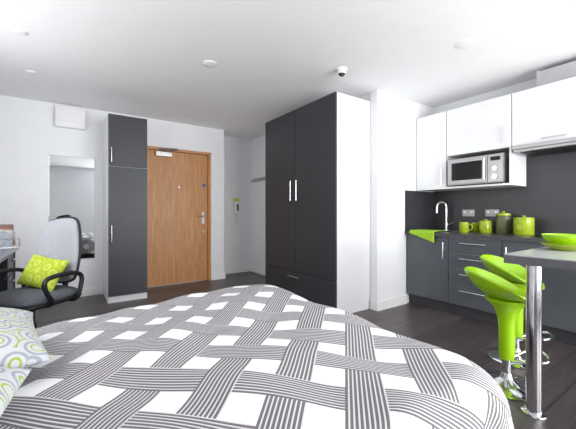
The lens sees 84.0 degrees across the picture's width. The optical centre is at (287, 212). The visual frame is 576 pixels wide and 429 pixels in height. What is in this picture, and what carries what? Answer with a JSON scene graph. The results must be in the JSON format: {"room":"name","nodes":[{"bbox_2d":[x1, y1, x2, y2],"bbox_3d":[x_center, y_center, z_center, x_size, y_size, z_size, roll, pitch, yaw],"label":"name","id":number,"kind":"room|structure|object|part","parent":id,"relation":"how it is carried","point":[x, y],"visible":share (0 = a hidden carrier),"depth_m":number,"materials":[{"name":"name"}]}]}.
{"room":"studio apartment","nodes":[
{"label":"studio apartment","id":0,"kind":"room"},
{"bbox_2d":[0,95,143,288],"bbox_3d":[-2.957,-0.145,4.112,2.050,2.490,0.112,0,0,-35],"label":"wall","id":1,"kind":"structure","parent":0,"point":[29,133],"depth_m":4.02,"materials":[{"name":"paint"}]},
{"bbox_2d":[55,106,84,129],"bbox_3d":[-2.796,-1.215,4.113,0.315,0.250,0.094,0,0,-35],"label":"fire alarm","id":2,"kind":"object","parent":1,"relation":"attached to","point":[70,118],"visible":1,"depth_m":4.08,"materials":[{"name":"white plastic"}]},
{"bbox_2d":[58,122,81,126],"bbox_3d":[-2.771,-1.125,4.077,0.255,0.030,0.006,0,0,-35],"label":"grille","id":3,"kind":"object","parent":2,"relation":"attached to","point":[60,124],"depth_m":4.07,"materials":[{"name":"white plastic"}]},
{"bbox_3d":[-2.802,-0.065,4.159,0.502,1.340,0.012,0,0,-35],"label":"wall mirror","id":4,"kind":"part","parent":1,"relation":"part of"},
{"bbox_2d":[80,286,102,296],"bbox_3d":[-3.101,1.050,3.947,1.425,0.100,0.018,0,0,-35],"label":"baseboard","id":5,"kind":"object","parent":1,"relation":"attached to","point":[95,290],"visible":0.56,"depth_m":4.28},
{"bbox_2d":[147,146,147,287],"bbox_3d":[-2.094,0.060,4.713,0.042,2.080,0.112,0,0,-35],"label":"frame","id":6,"kind":"object","parent":1,"relation":"attached to","point":[147,146],"visible":0.21,"depth_m":4.67,"materials":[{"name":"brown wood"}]},
{"bbox_2d":[148,149,206,286],"bbox_3d":[-1.706,0.075,4.994,0.910,2.030,0.045,0,0,-35],"label":"leaf","id":7,"kind":"object","parent":6,"relation":"attached to","point":[177,244],"visible":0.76,"depth_m":4.95,"materials":[{"name":"brown wood"}]},
{"bbox_2d":[202,212,204,223],"bbox_3d":[-1.374,0.080,5.192,0.042,0.200,0.008,0,0,-35],"label":"plate","id":8,"kind":"object","parent":7,"relation":"attached to","point":[203,213],"visible":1,"depth_m":5.19,"materials":[{"name":"metal"}]},
{"bbox_2d":[144,118,210,152],"bbox_3d":[-1.705,-1.188,4.992,1.010,0.405,0.100,0,0,-35],"label":"wall","id":9,"kind":"structure","parent":0,"point":[160,133],"depth_m":4.94,"materials":[{"name":"paint"}]},
{"bbox_2d":[148,146,207,156],"bbox_3d":[-1.696,-0.917,4.979,0.916,0.125,0.130,0,0,-35],"label":"door frame","id":10,"kind":"structure","parent":9,"relation":"attached to","point":[157,153],"depth_m":4.84,"materials":[{"name":"brown wood"}]},
{"bbox_2d":[159,148,177,149],"bbox_3d":[-1.773,-0.950,4.740,0.295,0.044,0.024,0,0,9],"label":"door closer arm","id":11,"kind":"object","parent":10,"relation":"attached to","point":[159,148],"depth_m":4.73,"materials":[{"name":"metal"}]},
{"bbox_2d":[0,0,575,139],"bbox_3d":[0.179,-1.440,2.367,5.200,0.100,7.280,0,0,-35],"label":"ceiling","id":12,"kind":"structure","parent":0,"point":[140,58],"depth_m":2.77,"materials":[{"name":"white paint"}]},
{"bbox_2d":[11,28,27,35],"bbox_3d":[-2.054,-1.384,2.453,0.100,0.012,0.100,0,0,-35],"label":"ceiling lamp","id":13,"kind":"object","parent":12,"relation":"attached to","point":[18,31],"depth_m":2.44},
{"bbox_2d":[25,70,36,74],"bbox_3d":[-2.533,-1.384,3.154,0.090,0.012,0.090,0,0,-35],"label":"ceiling lamp","id":14,"kind":"object","parent":12,"relation":"attached to","point":[28,71],"depth_m":3.14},
{"bbox_2d":[202,60,217,66],"bbox_3d":[-0.727,-1.385,2.979,0.140,0.010,0.140,0,0,-35],"label":"smoke detector","id":15,"kind":"object","parent":12,"relation":"attached to","point":[208,63],"visible":1,"depth_m":2.96,"materials":[{"name":"plastic"}]},
{"bbox_2d":[337,67,346,76],"bbox_3d":[0.518,-1.355,3.087,0.100,0.070,0.100,0,0,-35],"label":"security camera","id":16,"kind":"object","parent":12,"relation":"attached to","point":[341,71],"visible":1,"depth_m":3.06,"materials":[{"name":"white plastic"}]},
{"bbox_2d":[454,38,477,48],"bbox_3d":[1.461,-1.387,2.627,0.170,0.006,0.170,0,0,-35],"label":"ceiling lamp","id":17,"kind":"object","parent":12,"relation":"attached to","point":[469,42],"depth_m":2.61,"materials":[{"name":"white plastic"}]},
{"bbox_2d":[35,271,575,428],"bbox_3d":[0.179,1.150,2.367,5.200,0.100,7.280,0,0,-35],"label":"floor slab","id":18,"kind":"structure","parent":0,"point":[469,338],"depth_m":3.02,"materials":[{"name":"brown wood"}]},
{"bbox_2d":[0,247,18,291],"bbox_3d":[-2.479,0.725,2.337,0.595,0.750,2.170,0,0,-35],"label":"desk","id":19,"kind":"object","parent":18,"relation":"on","point":[7,255],"visible":0.55,"depth_m":2.99,"materials":[{"name":"laminate"}]},
{"bbox_3d":[-2.750,0.510,3.160,0.020,0.200,0.420,0,0,-35],"label":"drawer","id":20,"kind":"part","parent":19,"relation":"part of","materials":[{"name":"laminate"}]},
{"bbox_3d":[-2.750,0.720,3.160,0.020,0.200,0.420,0,0,-35],"label":"drawer","id":21,"kind":"part","parent":19,"relation":"part of","materials":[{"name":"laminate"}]},
{"bbox_2d":[0,224,19,248],"bbox_3d":[-2.857,0.232,3.226,0.158,0.237,0.220,0,0,35],"label":"magazine rack","id":22,"kind":"object","parent":19,"relation":"on","point":[7,233],"visible":1,"depth_m":3.23,"materials":[{"name":"metal"}]},
{"bbox_2d":[0,229,12,245],"bbox_3d":[-2.850,0.251,3.208,0.008,0.171,0.140,-11,-10,34],"label":"magazine","id":23,"kind":"object","parent":22,"relation":"on","point":[1,230],"depth_m":3.24,"materials":[{"name":"paper"}]},
{"bbox_2d":[0,224,13,245],"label":"magazine","id":24,"kind":"object","parent":22,"relation":"on","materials":[{"name":"multicoloured paper"}]},
{"bbox_2d":[0,232,13,246],"bbox_3d":[-2.835,0.263,3.186,0.008,0.146,0.140,-10,-18,33],"label":"book","id":25,"kind":"object","parent":22,"relation":"on","point":[8,236],"depth_m":3.21,"materials":[{"name":"white paper"}]},
{"bbox_2d":[0,226,14,244],"bbox_3d":[-2.865,0.238,3.231,0.008,0.196,0.140,-11,2,36],"label":"magazine","id":26,"kind":"object","parent":22,"relation":"on","point":[10,229],"depth_m":3.26,"materials":[{"name":"multicoloured paper"}]},
{"bbox_3d":[-3.103,0.740,3.207,0.565,0.720,0.030,0,0,-35],"label":"panel","id":27,"kind":"part","parent":19,"relation":"part of","materials":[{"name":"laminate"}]},
{"bbox_2d":[0,216,83,328],"bbox_3d":[-1.898,0.564,2.397,0.606,1.070,0.623,0,0,14],"label":"office chair","id":28,"kind":"object","parent":18,"relation":"on","point":[60,238],"visible":0.7,"depth_m":2.50,"materials":[{"name":"grey fabric"}]},
{"bbox_2d":[16,254,68,290],"bbox_3d":[-1.881,0.455,2.454,0.398,0.259,0.155,0,0,14],"label":"cushion","id":29,"kind":"object","parent":28,"relation":"on","point":[38,268],"visible":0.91,"depth_m":2.41,"materials":[{"name":"fabric"}]},
{"bbox_2d":[103,113,146,302],"bbox_3d":[-2.154,-0.055,4.229,0.444,2.310,0.634,0,0,-35],"label":"tall cabinet","id":30,"kind":"object","parent":18,"relation":"on","point":[124,137],"visible":1,"depth_m":3.99,"materials":[{"name":"laminate"}]},
{"bbox_3d":[-1.999,-0.893,4.006,0.438,0.630,0.019,0,0,-35],"label":"door","id":31,"kind":"part","parent":30,"relation":"part of","materials":[{"name":"laminate"}]},
{"bbox_3d":[-1.999,0.226,4.006,0.438,1.588,0.019,0,0,-35],"label":"door","id":32,"kind":"part","parent":30,"relation":"part of","materials":[{"name":"laminate"}]},
{"bbox_2d":[211,128,223,273],"bbox_3d":[-1.299,-0.145,5.494,0.230,2.490,0.460,0,0,-35],"label":"pier","id":33,"kind":"object","parent":18,"relation":"on","point":[217,135],"visible":0.5,"depth_m":5.30,"materials":[{"name":"paint"}]},
{"bbox_2d":[207,153,210,280],"bbox_3d":[-1.308,0.060,5.261,0.042,2.080,0.112,0,0,-35],"label":"frame","id":34,"kind":"object","parent":33,"relation":"attached to","point":[209,154],"visible":0.86,"depth_m":5.21,"materials":[{"name":"brown wood"}]},
{"bbox_2d":[211,273,224,279],"bbox_3d":[-1.153,1.050,5.304,0.243,0.100,0.018,0,0,-35],"label":"baseboard","id":35,"kind":"object","parent":33,"relation":"attached to","point":[216,276],"visible":1,"depth_m":5.29,"materials":[{"name":"white paint"}]},
{"bbox_2d":[224,136,250,268],"bbox_3d":[-1.016,-0.145,5.910,0.710,2.490,0.100,0,0,-35],"label":"wall recess","id":36,"kind":"structure","parent":18,"relation":"on","point":[237,151],"depth_m":5.91,"materials":[{"name":"white paint"}]},
{"bbox_2d":[233,198,238,222],"bbox_3d":[-0.942,-0.043,5.864,0.100,0.474,0.060,0,0,-35],"label":"phone","id":37,"kind":"object","parent":36,"relation":"attached to","point":[235,200],"visible":1,"depth_m":5.86,"materials":[{"name":"white plastic"}]},
{"bbox_2d":[224,266,250,273],"bbox_3d":[-0.975,1.050,5.867,0.692,0.100,0.018,0,0,-35],"label":"baseboard","id":38,"kind":"structure","parent":36,"relation":"attached to","point":[245,268],"depth_m":5.89,"materials":[{"name":"white paint"}]},
{"bbox_2d":[0,284,513,428],"bbox_3d":[-0.569,0.781,1.072,2.235,0.638,1.718,0,0,-35],"label":"bed","id":39,"kind":"object","parent":18,"relation":"on","point":[258,356],"visible":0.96,"depth_m":0.97,"materials":[{"name":"woven cotton"},{"name":"white cotton fabric"},{"name":"dark fabric"}]},
{"bbox_2d":[0,367,31,416],"bbox_3d":[-0.837,0.405,0.501,0.599,0.196,0.540,0,0,-29],"label":"pillow","id":40,"kind":"object","parent":39,"relation":"on","point":[11,379],"visible":1,"depth_m":0.77,"materials":[{"name":"fabric"}]},
{"bbox_2d":[0,307,50,368],"bbox_3d":[-1.138,0.415,0.986,0.599,0.199,0.580,0,0,-43],"label":"pillow","id":41,"kind":"object","parent":39,"relation":"on","point":[21,346],"visible":0.96,"depth_m":0.99,"materials":[{"name":"fabric"}]},
{"bbox_2d":[265,91,369,312],"bbox_3d":[0.301,-0.092,4.119,0.592,2.385,1.445,0,0,-35],"label":"wardrobe","id":42,"kind":"object","parent":18,"relation":"on","point":[317,153],"visible":0.95,"depth_m":3.64,"materials":[{"name":"laminate"}]},
{"bbox_3d":[-0.110,-0.280,4.276,0.019,2.010,0.717,0,0,-35],"label":"door","id":43,"kind":"part","parent":42,"relation":"part of","materials":[{"name":"laminate"}]},
{"bbox_3d":[0.098,0.877,3.978,0.019,0.295,1.445,0,0,-35],"label":"drawer","id":44,"kind":"part","parent":42,"relation":"part of","materials":[{"name":"laminate"}]},
{"bbox_3d":[0.305,-0.280,3.681,0.019,2.010,0.722,0,0,-35],"label":"door","id":45,"kind":"part","parent":42,"relation":"part of","materials":[{"name":"laminate"}]},
{"bbox_2d":[370,300,375,310],"bbox_3d":[0.973,1.050,3.634,0.018,0.100,0.090,0,0,-35],"label":"baseboard","id":46,"kind":"object","parent":18,"relation":"on","point":[372,303],"visible":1,"depth_m":3.63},
{"bbox_2d":[370,90,432,302],"bbox_3d":[1.435,-0.145,3.962,1.115,2.490,0.100,0,0,-35],"label":"wall partition","id":47,"kind":"structure","parent":18,"relation":"on","point":[393,119],"depth_m":3.73,"materials":[{"name":"white paint"}]},
{"bbox_2d":[376,295,406,310],"bbox_3d":[1.219,1.050,3.740,0.543,0.100,0.018,0,0,-35],"label":"baseboard","id":48,"kind":"object","parent":47,"relation":"attached to","point":[397,301],"visible":1,"depth_m":3.72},
{"bbox_2d":[405,230,575,345],"bbox_3d":[2.516,0.660,2.836,0.624,0.880,2.977,0,0,-35],"label":"kitchen base units","id":49,"kind":"object","parent":18,"relation":"on","point":[436,278],"visible":0.67,"depth_m":3.29,"materials":[{"name":"grey laminate"}]},
{"bbox_2d":[409,229,444,242],"bbox_3d":[1.631,0.266,3.758,0.253,0.132,0.323,0,0,-35],"label":"tea towel","id":50,"kind":"object","parent":49,"relation":"on","point":[426,234],"visible":1,"depth_m":3.66,"materials":[{"name":"fabric"}]},
{"bbox_3d":[1.596,0.620,3.691,0.019,0.710,0.517,0,0,-35],"label":"door","id":51,"kind":"part","parent":49,"relation":"part of","materials":[{"name":"grey laminate"}]},
{"bbox_2d":[436,201,453,230],"bbox_3d":[1.933,0.037,3.938,0.158,0.365,0.161,0,0,-35],"label":"tap","id":52,"kind":"object","parent":49,"relation":"on","point":[446,223],"depth_m":3.96,"materials":[{"name":"silver metal"}]},
{"bbox_3d":[1.894,0.677,3.263,0.019,0.165,0.514,0,0,-35],"label":"drawer","id":53,"kind":"part","parent":49,"relation":"part of","materials":[{"name":"grey laminate"}]},
{"bbox_2d":[459,222,472,232],"bbox_3d":[2.007,0.163,3.626,0.100,0.115,0.125,0,0,-31],"label":"coffee mug","id":54,"kind":"object","parent":49,"relation":"on","point":[463,226],"visible":0.96,"depth_m":3.60,"materials":[{"name":"ceramic"}]},
{"bbox_3d":[1.894,0.510,3.263,0.019,0.160,0.514,0,0,-35],"label":"drawer","id":55,"kind":"part","parent":49,"relation":"part of","materials":[{"name":"grey laminate"}]},
{"bbox_3d":[1.864,0.815,3.237,0.012,0.012,0.260,0,0,-35],"label":"drawer handle","id":56,"kind":"part","parent":49,"relation":"part of","materials":[{"name":"silver metal"}]},
{"bbox_3d":[1.864,0.318,3.237,0.012,0.012,0.260,0,0,-35],"label":"drawer handle","id":57,"kind":"part","parent":49,"relation":"part of","materials":[{"name":"silver metal"}]},
{"bbox_3d":[1.894,0.870,3.263,0.019,0.210,0.514,0,0,-35],"label":"drawer","id":58,"kind":"part","parent":49,"relation":"part of","materials":[{"name":"grey laminate"}]},
{"bbox_2d":[471,222,478,231],"bbox_3d":[2.179,0.165,3.696,0.090,0.110,0.117,0,0,-37],"label":"coffee mug","id":59,"kind":"object","parent":49,"relation":"on","point":[475,224],"visible":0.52,"depth_m":3.67,"materials":[{"name":"ceramic"}]},
{"bbox_2d":[405,231,545,242],"bbox_3d":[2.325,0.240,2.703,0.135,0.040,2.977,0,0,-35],"label":"countertop","id":60,"kind":"structure","parent":49,"relation":"on","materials":[{"name":"grey laminate"}]},
{"bbox_3d":[1.894,0.346,3.263,0.019,0.157,0.514,0,0,-35],"label":"drawer","id":61,"kind":"part","parent":49,"relation":"part of","materials":[{"name":"grey laminate"}]},
{"bbox_2d":[479,219,491,232],"bbox_3d":[2.192,0.143,3.551,0.126,0.154,0.124,0,0,-35],"label":"canister","id":62,"kind":"object","parent":49,"relation":"on","point":[485,226],"visible":0.97,"depth_m":3.50,"materials":[{"name":"ceramic"}]},
{"bbox_2d":[496,211,510,233],"bbox_3d":[2.317,0.099,3.443,0.142,0.242,0.140,0,0,-35],"label":"canister","id":63,"kind":"object","parent":49,"relation":"on","point":[503,220],"visible":0.99,"depth_m":3.38,"materials":[{"name":"green ceramic"}]},
{"bbox_3d":[2.318,0.013,3.443,0.140,0.028,0.140,0,0,-35],"label":"lid","id":64,"kind":"part","parent":63,"relation":"part of","materials":[{"name":"ceramic"}]},
{"bbox_2d":[513,215,534,234],"bbox_3d":[2.379,0.122,3.230,0.178,0.196,0.176,0,0,-35],"label":"canister","id":65,"kind":"object","parent":49,"relation":"on","point":[523,225],"visible":0.98,"depth_m":3.17,"materials":[{"name":"ceramic"}]},
{"bbox_3d":[2.380,0.053,3.231,0.176,0.023,0.176,0,0,-35],"label":"lid","id":66,"kind":"part","parent":65,"relation":"part of","materials":[{"name":"ceramic"}]},
{"bbox_3d":[2.207,0.620,2.814,0.019,0.710,0.565,0,0,-35],"label":"door","id":67,"kind":"part","parent":49,"relation":"part of","materials":[{"name":"grey laminate"}]},
{"bbox_2d":[464,266,551,401],"bbox_3d":[1.392,0.735,2.053,0.464,0.730,0.415,0,0,27],"label":"bar stool","id":68,"kind":"object","parent":18,"relation":"on","point":[507,300],"visible":0.88,"depth_m":2.01,"materials":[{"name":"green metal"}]},
{"bbox_3d":[1.375,0.477,2.062,0.413,0.215,0.413,0,0,-21],"label":"seat","id":69,"kind":"part","parent":68,"relation":"part of","materials":[{"name":"plastic"}]},
{"bbox_2d":[479,254,553,369],"bbox_3d":[1.719,0.720,2.428,0.416,0.760,0.463,0,0,-45],"label":"bar stool","id":70,"kind":"object","parent":18,"relation":"on","point":[515,274],"visible":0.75,"depth_m":2.38,"materials":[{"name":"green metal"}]},
{"bbox_3d":[1.706,0.447,2.442,0.413,0.215,0.413,0,0,-3],"label":"seat","id":71,"kind":"part","parent":70,"relation":"part of","materials":[{"name":"plastic"}]},
{"bbox_2d":[504,247,575,419],"bbox_3d":[1.938,0.660,1.883,1.433,0.880,0.635,0,0,-35],"label":"breakfast bar","id":72,"kind":"object","parent":18,"relation":"on","point":[535,259],"visible":0.99,"depth_m":1.73,"materials":[{"name":"silver metal"}]},
{"bbox_3d":[1.355,0.684,1.763,0.074,0.812,0.074,0,0,-35],"label":"leg","id":73,"kind":"part","parent":72,"relation":"part of","materials":[{"name":"silver metal"}]},
{"bbox_2d":[540,233,575,250],"bbox_3d":[1.647,0.174,1.904,0.240,0.092,0.240,0,0,-35],"label":"serving bowl","id":74,"kind":"object","parent":72,"relation":"on","point":[555,241],"visible":1,"depth_m":1.85,"materials":[{"name":"ceramic"}]},
{"bbox_3d":[1.647,0.200,1.904,0.240,0.040,0.240,0,0,-35],"label":"dish","id":75,"kind":"part","parent":74,"relation":"part of","materials":[{"name":"ceramic"}]},
{"bbox_2d":[251,93,369,268],"bbox_3d":[0.145,-0.145,4.952,0.100,2.490,3.000,0,0,-35],"label":"wall","id":76,"kind":"structure","parent":0,"point":[257,144],"depth_m":5.85,"materials":[{"name":"white paint"}]},
{"bbox_2d":[251,266,264,274],"bbox_3d":[-0.290,1.050,5.473,0.018,0.100,1.412,0,0,-35],"label":"baseboard","id":77,"kind":"object","parent":76,"relation":"attached to","point":[253,269],"visible":0.36,"depth_m":5.81,"materials":[{"name":"white paint"}]},
{"bbox_2d":[251,177,264,181],"bbox_3d":[-0.561,-0.601,5.794,0.096,0.079,0.450,0,0,-35],"label":"hook rail","id":78,"kind":"object","parent":76,"relation":"attached to","point":[260,178],"visible":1,"depth_m":5.75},
{"bbox_2d":[433,79,535,230],"bbox_3d":[3.128,-0.145,2.594,0.100,2.490,4.280,0,0,-35],"label":"wall","id":79,"kind":"structure","parent":0,"point":[530,84],"depth_m":3.69,"materials":[{"name":"white paint"}]},
{"bbox_2d":[417,77,575,191],"bbox_3d":[2.458,-0.730,3.099,0.405,0.900,2.470,0,0,-35],"label":"wall cabinet","id":80,"kind":"object","parent":79,"relation":"attached to","point":[547,112],"depth_m":3.31,"materials":[{"name":"white laminate"}]},
{"bbox_3d":[1.730,-0.730,3.866,0.019,0.900,0.378,0,0,-35],"label":"tall door","id":81,"kind":"part","parent":80,"relation":"part of","materials":[{"name":"white laminate"}]},
{"bbox_2d":[448,152,508,186],"bbox_3d":[2.127,-0.453,3.518,0.427,0.305,0.570,0,0,-35],"label":"microwave","id":82,"kind":"object","parent":80,"relation":"on","point":[491,168],"visible":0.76,"depth_m":3.36,"materials":[{"name":"metal"}]},
{"bbox_3d":[1.943,-0.458,3.478,0.014,0.275,0.415,0,0,-35],"label":"door frame","id":83,"kind":"part","parent":82,"relation":"part of","materials":[{"name":"metal"}]},
{"bbox_3d":[2.024,-0.458,3.305,0.014,0.215,0.014,0,0,-35],"label":"door handle","id":84,"kind":"part","parent":82,"relation":"part of","materials":[{"name":"silver metal"}]},
{"bbox_3d":[2.105,-0.458,3.246,0.012,0.275,0.140,0,0,-35],"label":"panel","id":85,"kind":"part","parent":82,"relation":"part of","materials":[{"name":"metal"}]},
{"bbox_3d":[2.029,-0.917,3.437,0.019,0.525,0.651,0,0,-35],"label":"door","id":86,"kind":"part","parent":80,"relation":"part of","materials":[{"name":"white laminate"}]},
{"bbox_2d":[446,183,525,189],"bbox_3d":[2.172,-0.290,3.539,0.371,0.020,0.657,0,0,-35],"label":"niche shelf","id":87,"kind":"object","parent":80,"relation":"attached to","point":[501,185],"depth_m":3.43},
{"bbox_2d":[405,151,575,233],"bbox_3d":[2.523,-0.221,2.842,0.609,0.879,2.978,0,0,-35],"label":"backsplash","id":88,"kind":"structure","parent":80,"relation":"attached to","point":[548,196],"depth_m":3.40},
{"bbox_3d":[1.671,-0.028,4.058,0.601,0.494,0.008,0,0,-35],"label":"panel","id":89,"kind":"part","parent":88,"relation":"part of","materials":[{"name":"grey laminate"}]},
{"bbox_2d":[462,210,474,215],"bbox_3d":[2.172,0.000,3.853,0.013,0.080,0.140,0,0,-35],"label":"wall socket","id":90,"kind":"object","parent":88,"relation":"attached to","point":[464,212],"depth_m":3.85,"materials":[{"name":"silver metal"}]},
{"bbox_2d":[485,209,498,216],"bbox_3d":[2.320,0.000,3.640,0.013,0.080,0.140,0,0,-35],"label":"wall socket","id":91,"kind":"object","parent":88,"relation":"attached to","point":[492,212],"depth_m":3.64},
{"bbox_2d":[512,137,575,156],"bbox_3d":[2.538,-0.618,2.969,0.420,0.068,0.650,0,0,-35],"label":"extractor hood","id":92,"kind":"object","parent":80,"relation":"attached to","point":[564,145],"visible":1,"depth_m":2.97,"materials":[{"name":"metal"}]},
{"bbox_3d":[2.421,-0.917,2.875,0.019,0.525,0.705,0,0,-35],"label":"door","id":93,"kind":"part","parent":80,"relation":"part of","materials":[{"name":"white laminate"}]},
{"bbox_2d":[536,61,575,86],"bbox_3d":[2.904,-1.264,2.539,0.328,0.162,1.445,0,0,-35],"label":"duct boxing","id":94,"kind":"object","parent":80,"relation":"on","point":[568,70],"visible":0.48,"depth_m":2.92,"materials":[{"name":"white paint"}]}
]}

